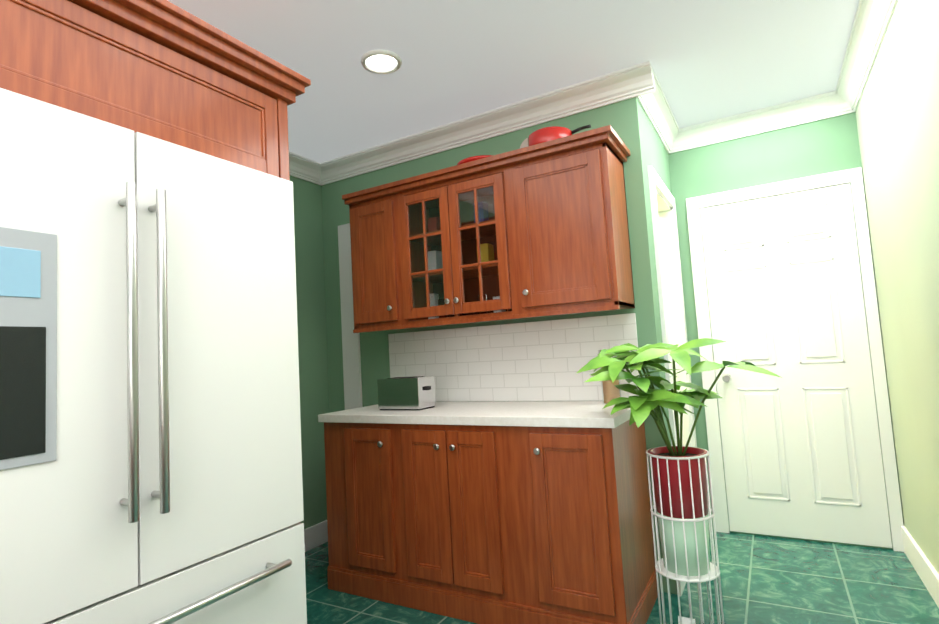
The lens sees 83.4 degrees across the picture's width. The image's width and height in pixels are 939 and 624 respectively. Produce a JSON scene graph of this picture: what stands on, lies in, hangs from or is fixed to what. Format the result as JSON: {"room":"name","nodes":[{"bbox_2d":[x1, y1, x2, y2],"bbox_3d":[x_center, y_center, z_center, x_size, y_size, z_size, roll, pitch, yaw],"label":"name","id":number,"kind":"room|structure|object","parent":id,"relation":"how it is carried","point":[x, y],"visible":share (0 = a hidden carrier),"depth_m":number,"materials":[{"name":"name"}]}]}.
{"room":"kitchen","nodes":[
{"label":"kitchen","id":0,"kind":"room"},
{"bbox_2d":[290,176,329,528],"bbox_3d":[-1.367,0.234,3.116,0.100,2.560,1.340,-6,-5,29],"label":"wall","id":1,"kind":"structure","parent":0,"point":[311,319],"depth_m":3.55,"materials":[{"name":"green paint"}]},
{"bbox_2d":[289,151,324,183],"bbox_3d":[-1.379,-0.997,3.120,0.092,0.128,1.240,-6,-5,29],"label":"crown molding","id":2,"kind":"structure","parent":1,"relation":"attached to","point":[300,167],"depth_m":3.57,"materials":[{"name":"white wood"}]},
{"bbox_2d":[304,520,327,551],"bbox_3d":[-1.248,1.436,2.993,0.016,0.135,1.340,-6,-5,29],"label":"baseboard","id":3,"kind":"structure","parent":1,"relation":"attached to","point":[316,535],"depth_m":3.42,"materials":[{"name":"white wood"}]},
{"bbox_2d":[321,97,676,593],"bbox_3d":[-0.057,0.165,3.200,2.300,2.560,0.100,-6,-5,29],"label":"wall","id":4,"kind":"structure","parent":0,"point":[623,119],"depth_m":3.04,"materials":[{"name":"green paint"}]},
{"bbox_2d":[338,223,362,409],"bbox_3d":[-0.785,0.454,3.534,0.140,2.120,0.020,-6,-5,29],"label":"door frame","id":5,"kind":"structure","parent":4,"relation":"attached to","point":[352,370],"depth_m":3.56,"materials":[{"name":"white"}]},
{"bbox_2d":[342,125,634,332],"bbox_3d":[0.053,-0.348,2.875,1.600,0.820,0.386,-6,-5,29],"label":"wall cabinet","id":6,"kind":"object","parent":4,"relation":"attached to","point":[539,230],"visible":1,"depth_m":2.65,"materials":[{"name":"brown wood"}]},
{"bbox_2d":[457,155,492,164],"bbox_3d":[0.070,-0.784,2.881,0.280,0.044,0.280,-6,-5,29],"label":"platter","id":7,"kind":"object","parent":6,"relation":"on","point":[470,159],"visible":0.15,"depth_m":2.76,"materials":[{"name":"red ceramic"}]},
{"bbox_2d":[520,138,527,147],"bbox_3d":[0.352,-0.869,2.921,0.182,0.188,0.104,-6,-5,29],"label":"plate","id":8,"kind":"object","parent":6,"relation":"on","point":[524,143],"visible":0.06,"depth_m":2.93,"materials":[{"name":"white ceramic"}]},
{"bbox_2d":[528,125,590,145],"bbox_3d":[0.455,-0.870,2.665,0.325,0.139,0.230,-6,-5,29],"label":"pot","id":9,"kind":"object","parent":6,"relation":"on","point":[545,134],"visible":0.52,"depth_m":2.59,"materials":[{"name":"red metal"}]},
{"bbox_2d":[317,61,660,185],"bbox_3d":[-0.092,-1.067,3.164,2.292,0.128,0.092,-6,-5,29],"label":"crown molding","id":10,"kind":"structure","parent":4,"relation":"attached to","point":[641,84],"depth_m":2.99,"materials":[{"name":"white wood"}]},
{"bbox_2d":[167,0,858,162],"bbox_3d":[-0.433,-1.345,0.670,6.600,0.100,11.200,-6,-5,29],"label":"ceiling","id":11,"kind":"structure","parent":0,"point":[710,60],"depth_m":2.45,"materials":[{"name":"grey paint"}]},
{"bbox_2d":[361,49,401,73],"bbox_3d":[-0.407,-1.154,2.433,0.188,0.024,0.188,-6,-5,29],"label":"recessed light","id":12,"kind":"object","parent":11,"relation":"in","point":[380,61],"visible":1,"depth_m":2.43,"materials":[{"name":"white"}]},
{"bbox_2d":[305,530,938,623],"bbox_3d":[-0.281,1.303,0.465,6.600,0.100,11.200,-6,-5,29],"label":"floor","id":13,"kind":"structure","parent":0,"point":[770,580],"depth_m":2.50,"materials":[{"name":"green tile"}]},
{"bbox_2d":[0,88,306,623],"bbox_3d":[-1.072,0.472,1.406,0.791,1.790,0.993,-6,-5,29],"label":"fridge","id":14,"kind":"object","parent":13,"relation":"on","point":[150,451],"visible":1,"depth_m":1.26,"materials":[{"name":"white painted metal"},{"name":"brushed nickel"},{"name":"black plastic"}]},
{"bbox_2d":[0,0,310,522],"bbox_3d":[-1.107,0.280,1.466,0.756,2.185,1.140,-6,-5,29],"label":"cabinet","id":15,"kind":"object","parent":13,"relation":"on","point":[166,70],"visible":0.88,"depth_m":1.43,"materials":[{"name":"brown wood"}]},
{"bbox_2d":[318,313,659,623],"bbox_3d":[0.038,0.731,2.688,1.590,1.345,0.644,-6,-5,29],"label":"hutch","id":16,"kind":"object","parent":13,"relation":"on","point":[525,499],"visible":0.96,"depth_m":2.43,"materials":[{"name":"brown wood"}]},
{"bbox_2d":[377,376,435,409],"bbox_3d":[-0.338,0.441,2.875,0.285,0.171,0.160,-6,-5,29],"label":"toaster","id":17,"kind":"object","parent":16,"relation":"on","point":[408,393],"visible":1,"depth_m":2.81,"materials":[{"name":"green metal"}]},
{"bbox_2d":[598,350,620,403],"bbox_3d":[0.687,0.314,2.572,0.094,0.261,0.094,-6,-5,29],"label":"pasta jar","id":18,"kind":"object","parent":16,"relation":"on","point":[610,390],"visible":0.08,"depth_m":2.53,"materials":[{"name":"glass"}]},
{"bbox_2d":[577,338,781,623],"bbox_3d":[0.829,0.709,2.057,0.760,1.198,0.670,-6,-5,29],"label":"plant stand","id":19,"kind":"object","parent":13,"relation":"on","point":[681,507],"visible":1,"depth_m":2.01,"materials":[{"name":"white"}]},
{"bbox_2d":[640,105,671,443],"bbox_3d":[1.137,0.088,3.080,0.100,2.560,0.870,-6,-5,29],"label":"wall","id":20,"kind":"structure","parent":0,"point":[656,155],"depth_m":2.93,"materials":[{"name":"green paint"}]},
{"bbox_2d":[638,79,684,153],"bbox_3d":[1.130,-1.143,3.093,0.092,0.128,0.950,-6,-5,29],"label":"crown molding","id":21,"kind":"structure","parent":20,"relation":"attached to","point":[658,111],"depth_m":3.15,"materials":[{"name":"white wood"}]},
{"bbox_2d":[648,165,696,446],"bbox_3d":[1.165,0.304,3.071,0.120,2.125,0.790,-6,-5,29],"label":"door","id":22,"kind":"structure","parent":20,"relation":"attached to","point":[669,272],"depth_m":3.34,"materials":[{"name":"white wood"}]},
{"bbox_2d":[668,112,903,548],"bbox_3d":[1.169,0.128,3.619,2.820,2.560,0.100,-6,-5,29],"label":"wall","id":23,"kind":"structure","parent":0,"point":[824,146],"depth_m":3.28,"materials":[{"name":"green paint"}]},
{"bbox_2d":[681,91,840,149],"bbox_3d":[1.749,-1.167,3.234,0.810,0.128,0.092,-6,-5,29],"label":"crown molding","id":24,"kind":"structure","parent":23,"relation":"attached to","point":[817,107],"depth_m":3.21,"materials":[{"name":"white wood"}]},
{"bbox_2d":[686,167,903,551],"bbox_3d":[1.880,0.273,3.137,0.930,2.115,0.020,-6,-5,29],"label":"door frame","id":25,"kind":"structure","parent":23,"relation":"attached to","point":[853,177],"depth_m":3.10,"materials":[{"name":"white wood"}]},
{"bbox_2d":[700,183,891,547],"bbox_3d":[1.871,0.304,3.095,0.794,2.027,0.095,-6,-5,29],"label":"hall door","id":26,"kind":"structure","parent":23,"relation":"in","point":[801,449],"depth_m":3.11,"materials":[{"name":"white wood"}]},
{"bbox_2d":[855,0,938,573],"bbox_3d":[1.670,-0.045,1.765,0.100,2.560,2.633,-6,-5,29],"label":"wall","id":27,"kind":"structure","parent":0,"point":[897,114],"depth_m":2.24,"materials":[{"name":"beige paint"}]},
{"bbox_2d":[833,0,897,114],"bbox_3d":[1.407,-1.265,1.715,0.092,0.128,3.075,-6,-5,29],"label":"crown molding","id":28,"kind":"structure","parent":27,"relation":"attached to","point":[872,19],"depth_m":2.47,"materials":[{"name":"white wood"}]},
{"bbox_2d":[901,526,938,607],"bbox_3d":[1.598,1.160,1.542,0.016,0.135,2.999,-6,-5,29],"label":"baseboard","id":29,"kind":"structure","parent":27,"relation":"attached to","point":[929,576],"depth_m":2.47,"materials":[{"name":"white wood"}]}
]}

